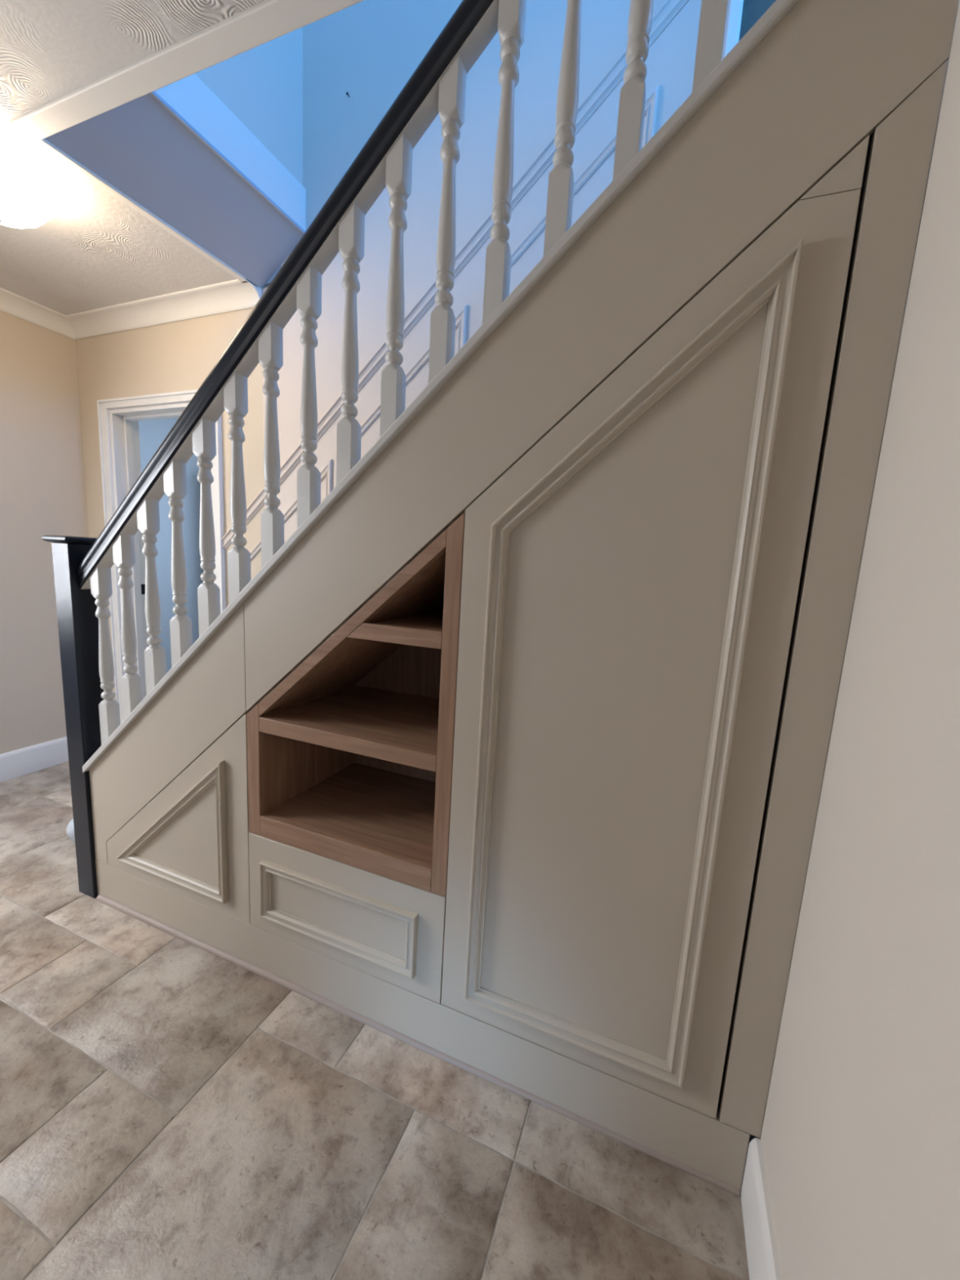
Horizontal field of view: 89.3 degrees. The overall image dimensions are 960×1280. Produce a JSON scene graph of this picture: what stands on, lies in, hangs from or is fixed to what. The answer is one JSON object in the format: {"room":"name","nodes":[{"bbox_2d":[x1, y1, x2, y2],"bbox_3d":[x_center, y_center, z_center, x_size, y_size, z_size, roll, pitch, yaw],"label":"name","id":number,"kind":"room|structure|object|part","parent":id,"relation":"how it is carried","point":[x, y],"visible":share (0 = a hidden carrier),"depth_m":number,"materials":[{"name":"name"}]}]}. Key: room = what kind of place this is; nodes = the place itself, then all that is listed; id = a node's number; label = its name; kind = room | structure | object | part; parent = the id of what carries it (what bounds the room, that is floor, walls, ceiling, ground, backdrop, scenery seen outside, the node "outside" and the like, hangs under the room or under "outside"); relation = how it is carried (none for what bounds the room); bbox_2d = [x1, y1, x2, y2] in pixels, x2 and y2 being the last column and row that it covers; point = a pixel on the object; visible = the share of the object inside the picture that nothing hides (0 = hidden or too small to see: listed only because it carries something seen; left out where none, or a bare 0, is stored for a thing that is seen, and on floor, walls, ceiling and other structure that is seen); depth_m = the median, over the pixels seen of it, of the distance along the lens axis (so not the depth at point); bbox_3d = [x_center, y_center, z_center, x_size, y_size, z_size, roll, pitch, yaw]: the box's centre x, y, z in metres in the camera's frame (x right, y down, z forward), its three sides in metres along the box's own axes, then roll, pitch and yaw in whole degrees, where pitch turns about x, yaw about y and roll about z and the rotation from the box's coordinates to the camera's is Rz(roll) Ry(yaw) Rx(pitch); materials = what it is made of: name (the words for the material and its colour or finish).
{"room":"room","nodes":[
{"label":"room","id":0,"kind":"room"},
{"bbox_2d":[0,310,88,754],"bbox_3d":[-2.851,-0.352,1.584,0.100,2.440,2.790,7,10,21],"label":"wall","id":1,"kind":"structure","parent":0,"point":[42,488],"depth_m":2.60,"materials":[{"name":"beige paint"}]},
{"bbox_2d":[0,736,68,782],"bbox_3d":[-2.601,0.699,2.385,0.018,0.145,1.390,7,10,21],"label":"baseboard","id":2,"kind":"structure","parent":1,"relation":"attached to","point":[18,762],"depth_m":2.69,"materials":[{"name":"white wood"}]},
{"bbox_2d":[0,287,75,339],"bbox_3d":[-2.680,-1.515,1.413,0.088,0.074,2.690,7,10,21],"label":"trim","id":3,"kind":"structure","parent":1,"relation":"attached to","point":[11,303],"depth_m":2.47,"materials":[{"name":"white paint"}]},
{"bbox_2d":[0,0,264,315],"bbox_3d":[-1.052,-1.446,0.767,3.585,0.170,2.690,7,10,21],"label":"ceiling","id":4,"kind":"structure","parent":0,"point":[97,251],"depth_m":1.56,"materials":[{"name":"white paint"}]},
{"bbox_2d":[0,150,61,228],"bbox_3d":[-1.534,-1.410,1.534,0.326,0.192,0.326,7,10,21],"label":"ceiling lamp","id":5,"kind":"object","parent":4,"relation":"attached to","point":[26,199],"visible":1,"depth_m":1.52,"materials":[{"name":"white"}]},
{"bbox_2d":[138,417,204,673],"bbox_3d":[-3.023,-0.796,4.353,0.100,2.440,2.030,7,10,21],"label":"door","id":6,"kind":"structure","parent":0,"point":[153,433],"depth_m":4.60,"materials":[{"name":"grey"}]},
{"bbox_2d":[195,26,302,185],"bbox_3d":[-1.234,-2.726,0.669,0.100,2.015,2.690,7,10,21],"label":"wall","id":7,"kind":"structure","parent":0,"point":[262,85],"depth_m":1.85,"materials":[{"name":"blue"}]},
{"bbox_2d":[154,73,306,231],"bbox_3d":[-0.914,-1.760,1.684,0.060,0.170,0.822,7,10,21],"label":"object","id":8,"kind":"structure","parent":7,"relation":"attached to","point":[189,96],"depth_m":1.72,"materials":[{"name":"blue"}]},
{"bbox_2d":[0,761,793,1279],"bbox_3d":[-0.693,0.952,2.121,7.000,0.060,5.247,7,10,21],"label":"floor","id":9,"kind":"structure","parent":0,"point":[171,1108],"depth_m":1.07,"materials":[{"name":"tile"}]},
{"bbox_2d":[66,818,75,841],"bbox_3d":[-1.714,0.797,2.117,0.136,0.132,0.136,7,10,21],"label":"door stop","id":10,"kind":"object","parent":9,"relation":"on","point":[70,828],"visible":0.09,"depth_m":2.06,"materials":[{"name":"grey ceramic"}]},
{"bbox_2d":[41,534,103,897],"bbox_3d":[-1.387,0.292,1.720,0.122,1.290,0.122,7,10,21],"label":"newel post","id":11,"kind":"object","parent":9,"relation":"on","point":[76,607],"visible":0.72,"depth_m":1.66,"materials":[{"name":"black wood"}]},
{"bbox_2d":[96,893,740,1196],"bbox_3d":[-0.419,1.043,1.387,2.077,0.016,0.014,7,10,21],"label":"bead","id":12,"kind":"object","parent":9,"relation":"on","point":[100,898],"visible":1,"depth_m":1.30,"materials":[{"name":"beige wood"}]},
{"bbox_2d":[95,859,750,1190],"bbox_3d":[-0.416,0.976,1.394,2.092,0.148,0.018,7,10,21],"label":"board","id":13,"kind":"object","parent":9,"relation":"on","point":[701,1142],"visible":0.87,"depth_m":1.23,"materials":[{"name":"wood"}]},
{"bbox_2d":[88,602,249,864],"bbox_3d":[-1.013,0.342,1.550,0.733,0.985,0.018,7,10,21],"label":"board","id":14,"kind":"object","parent":13,"relation":"on","point":[206,697],"visible":0.8,"depth_m":1.51,"materials":[{"name":"wood"}]},
{"bbox_2d":[106,713,250,924],"bbox_3d":[-0.993,0.503,1.554,0.664,0.668,0.035,7,10,21],"label":"door","id":15,"kind":"structure","parent":14,"relation":"attached to","point":[191,841],"depth_m":1.51,"materials":[{"name":"wood"}]},
{"bbox_3d":[-1.009,0.556,1.558,0.512,0.460,0.019,7,10,21],"label":"panel moulding","id":16,"kind":"part","parent":15,"relation":"part of","materials":[{"name":"wood"}]},
{"bbox_2d":[248,832,446,1003],"bbox_3d":[-0.394,0.754,1.347,0.646,0.303,0.035,7,10,21],"label":"drawer","id":17,"kind":"object","parent":13,"relation":"on","point":[388,930],"visible":0.84,"depth_m":1.33,"materials":[{"name":"wood"}]},
{"bbox_3d":[-0.405,0.761,1.343,0.516,0.178,0.019,7,10,21],"label":"panel moulding","id":18,"kind":"part","parent":17,"relation":"part of","materials":[{"name":"wood"}]},
{"bbox_2d":[440,134,869,1119],"bbox_3d":[0.247,0.082,0.997,0.643,1.805,0.039,7,10,21],"label":"door","id":19,"kind":"structure","parent":13,"relation":"on","point":[630,582],"depth_m":0.97,"materials":[{"name":"wood"}]},
{"bbox_3d":[0.240,0.124,0.996,0.504,1.607,0.022,7,10,21],"label":"panel moulding","id":20,"kind":"part","parent":19,"relation":"part of","materials":[{"name":"wood"}]},
{"bbox_2d":[719,58,948,1137],"bbox_3d":[0.593,0.084,0.869,0.076,1.882,0.018,7,10,21],"label":"board","id":21,"kind":"object","parent":13,"relation":"on","point":[901,148],"visible":1,"depth_m":0.83,"materials":[{"name":"wood"}]},
{"bbox_2d":[247,2,959,713],"bbox_3d":[-0.052,-0.176,1.591,2.727,2.399,0.744,7,10,21],"label":"panel","id":22,"kind":"object","parent":9,"relation":"on","point":[958,2],"visible":0.02,"depth_m":1.05,"materials":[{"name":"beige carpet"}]},
{"bbox_2d":[246,512,465,896],"bbox_3d":[-0.274,0.116,1.463,0.646,0.930,0.459,7,10,21],"label":"shelf unit","id":23,"kind":"object","parent":22,"relation":"attached to","point":[350,756],"visible":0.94,"depth_m":1.38,"materials":[{"name":"brown wood"}]},
{"bbox_3d":[-0.378,0.571,1.327,0.559,0.063,0.021,7,10,21],"label":"rail","id":24,"kind":"part","parent":23,"relation":"part of","materials":[{"name":"brown wood"}]},
{"bbox_3d":[-0.294,0.527,1.532,0.560,0.020,0.428,7,10,21],"label":"shelf","id":25,"kind":"part","parent":23,"relation":"part of","materials":[{"name":"brown wood"}]},
{"bbox_3d":[-0.345,-0.017,1.235,0.559,0.532,0.021,7,10,21],"label":"sloping rail","id":26,"kind":"part","parent":23,"relation":"part of","materials":[{"name":"brown wood"}]},
{"bbox_3d":[-0.276,0.235,1.487,0.559,0.028,0.426,7,10,21],"label":"shelf","id":27,"kind":"part","parent":23,"relation":"part of","materials":[{"name":"brown wood"}]},
{"bbox_3d":[-0.123,-0.046,1.387,0.264,0.026,0.426,7,10,21],"label":"shelf","id":28,"kind":"part","parent":23,"relation":"part of","materials":[{"name":"brown wood"}]},
{"bbox_2d":[244,0,959,711],"bbox_3d":[0.018,-0.474,1.025,1.375,1.521,0.018,7,10,21],"label":"board","id":29,"kind":"object","parent":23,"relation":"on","point":[822,81],"visible":1,"depth_m":0.89,"materials":[{"name":"wood"}]},
{"bbox_2d":[82,0,798,772],"bbox_3d":[-0.327,-0.361,1.211,2.122,1.892,0.104,7,10,21],"label":"string capping","id":30,"kind":"object","parent":29,"relation":"on","point":[779,9],"visible":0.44,"depth_m":0.97,"materials":[{"name":"grey wood"}]},
{"bbox_2d":[89,567,120,745],"bbox_3d":[-1.267,0.074,1.649,0.041,0.647,0.041,7,10,21],"label":"baluster","id":31,"kind":"object","parent":30,"relation":"on","point":[100,580],"visible":1,"depth_m":1.63,"materials":[{"name":"white wood"}]},
{"bbox_2d":[112,534,142,720],"bbox_3d":[-1.148,-0.019,1.588,0.041,0.647,0.041,7,10,21],"label":"baluster","id":32,"kind":"object","parent":30,"relation":"on","point":[123,548],"visible":0.99,"depth_m":1.57,"materials":[{"name":"white wood"}]},
{"bbox_2d":[137,498,166,695],"bbox_3d":[-1.028,-0.112,1.528,0.041,0.647,0.041,7,10,21],"label":"baluster","id":33,"kind":"object","parent":30,"relation":"on","point":[148,513],"visible":0.98,"depth_m":1.51,"materials":[{"name":"white wood"}]},
{"bbox_2d":[163,460,192,667],"bbox_3d":[-0.909,-0.205,1.467,0.041,0.647,0.041,7,10,21],"label":"baluster","id":34,"kind":"object","parent":30,"relation":"on","point":[175,481],"visible":0.99,"depth_m":1.45,"materials":[{"name":"white wood"}]},
{"bbox_2d":[191,417,220,636],"bbox_3d":[-0.789,-0.298,1.407,0.041,0.647,0.041,7,10,21],"label":"baluster","id":35,"kind":"object","parent":30,"relation":"on","point":[204,444],"visible":0.98,"depth_m":1.39,"materials":[{"name":"white wood"}]},
{"bbox_2d":[223,371,251,604],"bbox_3d":[-0.670,-0.391,1.346,0.041,0.647,0.041,7,10,21],"label":"baluster","id":36,"kind":"object","parent":30,"relation":"on","point":[235,391],"visible":1,"depth_m":1.33,"materials":[{"name":"white wood"}]},
{"bbox_2d":[257,320,284,568],"bbox_3d":[-0.550,-0.484,1.285,0.041,0.647,0.041,7,10,21],"label":"baluster","id":37,"kind":"object","parent":30,"relation":"on","point":[270,342],"visible":1,"depth_m":1.27,"materials":[{"name":"white wood"}]},
{"bbox_2d":[296,265,321,528],"bbox_3d":[-0.430,-0.577,1.225,0.041,0.647,0.041,7,10,21],"label":"baluster","id":38,"kind":"object","parent":30,"relation":"on","point":[308,287],"visible":1,"depth_m":1.21,"materials":[{"name":"white wood"}]},
{"bbox_2d":[336,202,364,485],"bbox_3d":[-0.311,-0.670,1.164,0.041,0.647,0.041,7,10,21],"label":"baluster","id":39,"kind":"object","parent":30,"relation":"on","point":[352,226],"visible":0.94,"depth_m":1.15,"materials":[{"name":"white wood"}]},
{"bbox_2d":[379,133,413,437],"bbox_3d":[-0.191,-0.763,1.103,0.041,0.647,0.041,7,10,21],"label":"baluster","id":40,"kind":"object","parent":30,"relation":"on","point":[398,178],"visible":0.99,"depth_m":1.08,"materials":[{"name":"white wood"}]},
{"bbox_2d":[428,53,466,383],"bbox_3d":[-0.072,-0.856,1.043,0.041,0.647,0.041,7,10,21],"label":"baluster","id":41,"kind":"object","parent":30,"relation":"on","point":[452,85],"visible":0.98,"depth_m":1.02,"materials":[{"name":"white wood"}]},
{"bbox_2d":[482,0,526,324],"bbox_3d":[0.048,-0.949,0.982,0.041,0.647,0.041,7,10,21],"label":"baluster","id":42,"kind":"object","parent":30,"relation":"on","point":[512,13],"visible":0.98,"depth_m":0.97,"materials":[{"name":"white wood"}]},
{"bbox_2d":[543,0,582,256],"bbox_3d":[0.167,-1.042,0.922,0.041,0.647,0.041,7,10,21],"label":"baluster","id":43,"kind":"object","parent":30,"relation":"on","point":[561,177],"visible":0.98,"depth_m":0.92,"materials":[{"name":"white wood"}]},
{"bbox_2d":[76,0,498,589],"bbox_3d":[-0.205,-1.080,1.066,2.279,2.097,0.063,7,10,21],"label":"handrail","id":44,"kind":"object","parent":43,"relation":"on","point":[473,24],"visible":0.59,"depth_m":1.14,"materials":[{"name":"black wood"}]},
{"bbox_2d":[612,0,653,181],"bbox_3d":[0.287,-1.135,0.861,0.041,0.647,0.041,7,10,21],"label":"baluster","id":45,"kind":"object","parent":30,"relation":"on","point":[632,104],"visible":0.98,"depth_m":0.87,"materials":[{"name":"white wood"}]},
{"bbox_2d":[692,0,728,92],"bbox_3d":[0.406,-1.228,0.800,0.041,0.647,0.041,7,10,21],"label":"baluster","id":46,"kind":"object","parent":30,"relation":"on","point":[713,17],"visible":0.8,"depth_m":0.82,"materials":[{"name":"white wood"}]},
{"bbox_2d":[717,132,874,1106],"bbox_3d":[0.307,0.019,1.009,0.720,1.931,0.020,7,10,21],"label":"lining","id":47,"kind":"object","parent":29,"relation":"attached to","point":[871,135],"visible":0.02,"depth_m":0.87,"materials":[{"name":"brown wood"}]},
{"bbox_2d":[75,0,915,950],"bbox_3d":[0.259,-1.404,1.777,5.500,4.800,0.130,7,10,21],"label":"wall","id":48,"kind":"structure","parent":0,"point":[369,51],"depth_m":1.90,"materials":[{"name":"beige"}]},
{"bbox_2d":[97,389,226,723],"bbox_3d":[-1.691,-0.258,2.707,0.887,2.035,0.166,7,10,21],"label":"door frame","id":49,"kind":"structure","parent":48,"relation":"in","point":[118,426],"depth_m":2.69,"materials":[{"name":"white wood"}]},
{"bbox_3d":[-2.000,-0.302,2.892,0.002,0.060,0.028,7,10,21],"label":"strike plate","id":50,"kind":"part","parent":49,"relation":"part of","materials":[{"name":"grey metal"}]},
{"bbox_2d":[66,277,262,339],"bbox_3d":[-1.618,-1.608,2.387,1.338,0.074,0.088,7,10,21],"label":"trim","id":51,"kind":"structure","parent":48,"relation":"attached to","point":[233,295],"depth_m":2.35,"materials":[{"name":"white paint"}]},
{"bbox_2d":[44,93,303,288],"bbox_3d":[-1.011,-1.606,1.744,0.250,0.187,0.822,7,10,21],"label":"wall","id":52,"kind":"structure","parent":48,"relation":"attached to","point":[139,147],"depth_m":1.69,"materials":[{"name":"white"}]},
{"bbox_2d":[8,0,364,286],"bbox_3d":[-0.168,-1.403,1.387,2.181,0.011,0.864,7,10,21],"label":"trim","id":53,"kind":"structure","parent":48,"relation":"attached to","point":[267,20],"depth_m":1.20,"materials":[{"name":"white paint"}]},
{"bbox_2d":[149,91,305,234],"bbox_3d":[-0.890,-1.671,1.687,0.010,0.010,0.822,7,10,21],"label":"trim","id":54,"kind":"structure","parent":48,"relation":"attached to","point":[158,98],"depth_m":1.68,"materials":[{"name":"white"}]},
{"bbox_2d":[249,459,332,560],"bbox_3d":[-0.941,-0.330,2.326,0.554,1.012,0.015,7,10,21],"label":"trim","id":55,"kind":"structure","parent":48,"relation":"attached to","point":[326,472],"depth_m":2.18,"materials":[{"name":"beige wood"}]},
{"bbox_2d":[360,304,467,436],"bbox_3d":[-0.328,-0.807,2.016,0.540,1.000,0.015,7,10,21],"label":"trim","id":56,"kind":"structure","parent":48,"relation":"attached to","point":[461,318],"depth_m":1.93,"materials":[{"name":"beige wood"}]},
{"bbox_2d":[221,0,688,550],"bbox_3d":[0.235,-1.668,1.668,3.122,2.811,0.022,7,10,21],"label":"trim","id":57,"kind":"structure","parent":48,"relation":"attached to","point":[669,9],"depth_m":1.78,"materials":[{"name":"beige wood"}]},
{"bbox_2d":[511,84,658,266],"bbox_3d":[0.281,-1.281,1.707,0.549,1.008,0.015,7,10,21],"label":"trim","id":58,"kind":"structure","parent":48,"relation":"attached to","point":[651,108],"depth_m":1.62,"materials":[{"name":"beige wood"}]},
{"bbox_2d":[724,0,776,57],"bbox_3d":[0.987,-1.882,1.334,0.534,0.640,0.026,7,10,21],"label":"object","id":59,"kind":"structure","parent":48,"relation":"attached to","point":[743,14],"depth_m":1.43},
{"bbox_3d":[0.987,-1.882,1.334,0.534,0.640,0.026,7,10,21],"label":"frame","id":60,"kind":"part","parent":59,"relation":"part of","materials":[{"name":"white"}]},
{"bbox_2d":[760,0,959,1279],"bbox_3d":[0.317,0.088,-0.089,0.100,2.440,1.950,7,10,21],"label":"wall","id":61,"kind":"structure","parent":0,"point":[860,1139],"depth_m":0.63,"materials":[{"name":"beige paint"}]},
{"bbox_2d":[740,1137,781,1279],"bbox_3d":[0.217,1.205,0.155,0.018,0.149,1.849,7,10,21],"label":"baseboard","id":62,"kind":"structure","parent":61,"relation":"attached to","point":[762,1259],"depth_m":0.90,"materials":[{"name":"white wood"}]}
]}

